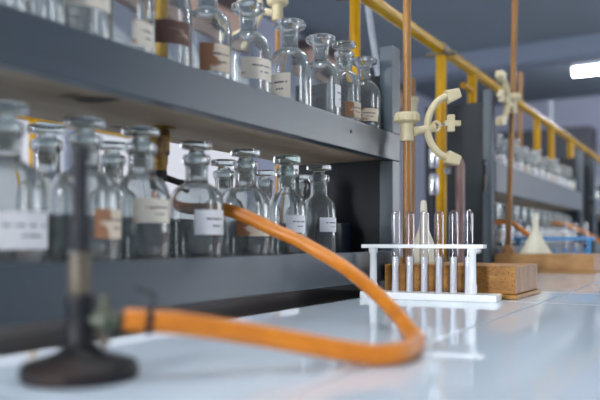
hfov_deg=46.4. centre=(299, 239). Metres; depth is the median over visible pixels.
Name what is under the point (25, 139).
window
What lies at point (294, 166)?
window
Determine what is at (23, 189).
bottle
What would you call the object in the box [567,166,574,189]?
bottle
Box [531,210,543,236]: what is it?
bottle
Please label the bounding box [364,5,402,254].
pipe
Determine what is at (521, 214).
bottle
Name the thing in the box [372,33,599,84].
ceiling beam
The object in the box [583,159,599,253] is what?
shelf unit
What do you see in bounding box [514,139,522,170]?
bottle
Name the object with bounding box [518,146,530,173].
bottle
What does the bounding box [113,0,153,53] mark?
bottle
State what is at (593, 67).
lamp
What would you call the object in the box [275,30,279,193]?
stand
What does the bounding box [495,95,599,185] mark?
wall
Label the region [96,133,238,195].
window
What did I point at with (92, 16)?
bottle
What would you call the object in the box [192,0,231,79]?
bottle
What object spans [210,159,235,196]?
bottle
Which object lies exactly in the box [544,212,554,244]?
bottle
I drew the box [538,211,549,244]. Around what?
bottle
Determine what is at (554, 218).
bottle
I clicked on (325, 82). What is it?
bottle
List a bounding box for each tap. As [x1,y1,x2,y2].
[149,125,184,185]
[444,158,464,261]
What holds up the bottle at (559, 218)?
on the shelf unit at (474, 140)
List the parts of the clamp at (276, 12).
jaw frame, arm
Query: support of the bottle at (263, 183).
on the shelf unit at (59, 70)
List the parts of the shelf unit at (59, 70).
underside panel, rail, panel, post, post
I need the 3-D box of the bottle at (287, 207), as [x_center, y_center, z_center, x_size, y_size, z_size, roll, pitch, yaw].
[-0.020,-0.051,1.093,0.060,0.160,0.060,0,0,31]
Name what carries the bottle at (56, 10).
on the shelf unit at (59, 70)
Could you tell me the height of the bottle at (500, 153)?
0.142 m
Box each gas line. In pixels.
[16,116,131,165]
[336,0,599,256]
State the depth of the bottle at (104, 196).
0.71 m
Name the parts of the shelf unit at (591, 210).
panel, post, post, underside panel, rail, panel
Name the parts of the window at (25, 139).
pane, frame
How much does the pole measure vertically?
1.040 m
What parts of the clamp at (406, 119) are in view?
arm, jaw frame, cross knob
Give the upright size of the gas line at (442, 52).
0.687 m
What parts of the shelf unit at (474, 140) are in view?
panel, post, post, underside panel, rail, panel, post, post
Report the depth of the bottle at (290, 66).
1.08 m
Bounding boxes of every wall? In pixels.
[64,17,432,243]
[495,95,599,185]
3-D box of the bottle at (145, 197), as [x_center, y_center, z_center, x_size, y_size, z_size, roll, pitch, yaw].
[-0.184,-0.051,0.811,0.067,0.158,0.067,0,0,31]
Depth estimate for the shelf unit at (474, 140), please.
2.25 m
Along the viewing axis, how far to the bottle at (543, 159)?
3.05 m
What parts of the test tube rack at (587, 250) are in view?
plate, leg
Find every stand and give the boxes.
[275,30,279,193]
[385,0,539,299]
[400,78,446,262]
[494,0,599,273]
[518,72,521,210]
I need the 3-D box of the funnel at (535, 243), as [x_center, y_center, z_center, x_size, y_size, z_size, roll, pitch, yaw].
[0.737,-0.021,2.190,0.094,0.128,0.094,0,0,31]
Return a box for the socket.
[501,245,514,252]
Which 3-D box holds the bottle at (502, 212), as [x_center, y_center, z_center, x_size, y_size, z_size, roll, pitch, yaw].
[0.739,-0.050,2.531,0.066,0.156,0.066,0,0,31]
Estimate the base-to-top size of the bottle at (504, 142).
0.142 m
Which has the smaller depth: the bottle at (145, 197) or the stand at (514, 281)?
the bottle at (145, 197)
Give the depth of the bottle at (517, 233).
2.62 m
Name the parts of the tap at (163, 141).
stem, handle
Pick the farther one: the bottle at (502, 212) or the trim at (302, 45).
the trim at (302, 45)
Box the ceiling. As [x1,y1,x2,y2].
[255,0,599,105]
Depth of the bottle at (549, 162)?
3.16 m
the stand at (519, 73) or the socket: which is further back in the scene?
the stand at (519, 73)
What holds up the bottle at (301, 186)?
on the shelf unit at (59, 70)
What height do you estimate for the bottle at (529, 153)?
0.142 m
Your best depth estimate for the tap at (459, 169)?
1.97 m
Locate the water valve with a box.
[429,146,438,243]
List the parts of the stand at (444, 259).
rod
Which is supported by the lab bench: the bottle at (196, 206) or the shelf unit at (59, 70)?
the shelf unit at (59, 70)
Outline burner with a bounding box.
[18,149,138,389]
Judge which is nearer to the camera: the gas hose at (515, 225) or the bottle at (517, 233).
the gas hose at (515, 225)
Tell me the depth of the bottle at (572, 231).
3.60 m
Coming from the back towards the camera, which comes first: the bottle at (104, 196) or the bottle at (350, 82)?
the bottle at (350, 82)
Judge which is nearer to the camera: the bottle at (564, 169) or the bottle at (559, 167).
the bottle at (559, 167)
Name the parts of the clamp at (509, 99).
cross knob, jaw frame, arm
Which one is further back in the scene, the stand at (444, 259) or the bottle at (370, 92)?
the stand at (444, 259)
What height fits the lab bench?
0.860 m
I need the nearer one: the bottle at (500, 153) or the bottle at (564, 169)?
the bottle at (500, 153)
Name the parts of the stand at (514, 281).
rod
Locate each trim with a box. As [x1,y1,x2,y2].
[190,0,239,35]
[297,38,415,111]
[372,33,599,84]
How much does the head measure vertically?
0.049 m
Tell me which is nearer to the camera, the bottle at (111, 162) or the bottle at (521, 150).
the bottle at (111, 162)
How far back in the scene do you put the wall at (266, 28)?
10.87 m
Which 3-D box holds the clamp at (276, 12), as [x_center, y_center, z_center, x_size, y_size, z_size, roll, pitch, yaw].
[-0.095,-0.553,1.676,0.134,0.153,0.051,0,0,3]
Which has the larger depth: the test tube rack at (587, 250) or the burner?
the test tube rack at (587, 250)
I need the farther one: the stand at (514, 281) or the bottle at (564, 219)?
the bottle at (564, 219)
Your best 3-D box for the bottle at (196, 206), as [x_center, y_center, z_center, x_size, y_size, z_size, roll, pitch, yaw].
[-0.133,-0.049,0.898,0.071,0.154,0.070,0,0,31]
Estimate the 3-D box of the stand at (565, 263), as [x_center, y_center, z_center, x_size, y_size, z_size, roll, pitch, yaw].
[0.779,-0.425,2.194,0.295,1.050,0.178,0,0,31]
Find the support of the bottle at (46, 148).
on the shelf unit at (59, 70)
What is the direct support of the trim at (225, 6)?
attached to the wall at (266, 28)
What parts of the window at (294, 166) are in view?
frame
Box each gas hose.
[123,203,425,365]
[495,219,551,252]
[551,221,599,242]
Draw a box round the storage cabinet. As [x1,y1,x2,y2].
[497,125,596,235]
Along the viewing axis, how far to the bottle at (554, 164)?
3.27 m
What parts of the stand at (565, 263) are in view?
rod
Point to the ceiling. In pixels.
(463, 25)
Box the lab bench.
[0,252,599,399]
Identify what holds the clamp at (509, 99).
attached to the stand at (565, 263)
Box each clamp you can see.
[232,0,287,34]
[394,88,461,165]
[495,70,521,124]
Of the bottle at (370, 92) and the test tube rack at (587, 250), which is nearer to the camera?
the bottle at (370, 92)
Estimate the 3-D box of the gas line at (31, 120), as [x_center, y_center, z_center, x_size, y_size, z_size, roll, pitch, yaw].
[-1.361,-0.213,2.411,0.044,0.627,2.160,0,0,31]
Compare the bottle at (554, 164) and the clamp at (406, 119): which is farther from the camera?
the bottle at (554, 164)
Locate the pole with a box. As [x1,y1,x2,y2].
[548,100,552,122]
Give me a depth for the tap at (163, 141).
0.96 m
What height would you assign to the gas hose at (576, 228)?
0.189 m
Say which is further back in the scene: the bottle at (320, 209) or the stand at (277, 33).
the stand at (277, 33)
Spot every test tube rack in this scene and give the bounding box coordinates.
[360,244,501,302]
[514,237,594,253]
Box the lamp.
[571,61,599,75]
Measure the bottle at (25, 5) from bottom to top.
0.142 m
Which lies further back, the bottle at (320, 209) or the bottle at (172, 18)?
the bottle at (320, 209)
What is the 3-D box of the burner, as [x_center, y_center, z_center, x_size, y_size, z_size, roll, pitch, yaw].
[-0.160,0.018,0.508,0.083,0.165,0.083,0,0,31]
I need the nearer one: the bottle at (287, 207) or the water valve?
the bottle at (287, 207)
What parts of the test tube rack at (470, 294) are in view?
leg, plate, leg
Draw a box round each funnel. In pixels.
[411,200,442,263]
[520,213,550,253]
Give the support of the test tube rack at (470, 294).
on the lab bench
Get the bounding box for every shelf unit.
[0,3,399,326]
[425,89,582,262]
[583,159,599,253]
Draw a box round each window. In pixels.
[17,119,63,171]
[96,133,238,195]
[273,163,298,194]
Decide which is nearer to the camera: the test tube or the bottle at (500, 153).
the test tube
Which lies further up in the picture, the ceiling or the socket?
the ceiling
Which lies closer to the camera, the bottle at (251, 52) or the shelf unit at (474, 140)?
the bottle at (251, 52)
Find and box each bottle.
[0,0,30,12]
[0,100,47,263]
[26,123,66,261]
[31,0,69,25]
[48,116,120,261]
[70,0,112,39]
[99,141,126,181]
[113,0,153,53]
[117,126,169,259]
[153,0,191,65]
[170,140,223,257]
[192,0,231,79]
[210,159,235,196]
[223,148,269,255]
[231,0,270,91]
[256,170,274,200]
[269,155,305,254]
[271,17,309,104]
[296,174,308,200]
[305,164,335,252]
[306,33,340,115]
[332,40,360,121]
[352,56,380,128]
[495,134,505,164]
[495,203,504,245]
[498,204,513,245]
[500,138,514,167]
[512,206,521,245]
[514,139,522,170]
[516,207,529,245]
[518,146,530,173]
[524,209,533,232]
[525,150,537,176]
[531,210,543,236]
[533,150,543,178]
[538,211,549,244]
[540,156,549,180]
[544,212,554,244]
[546,159,555,182]
[550,213,560,244]
[551,159,560,184]
[555,214,565,243]
[557,165,565,186]
[561,214,569,243]
[562,167,570,187]
[566,215,574,243]
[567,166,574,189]

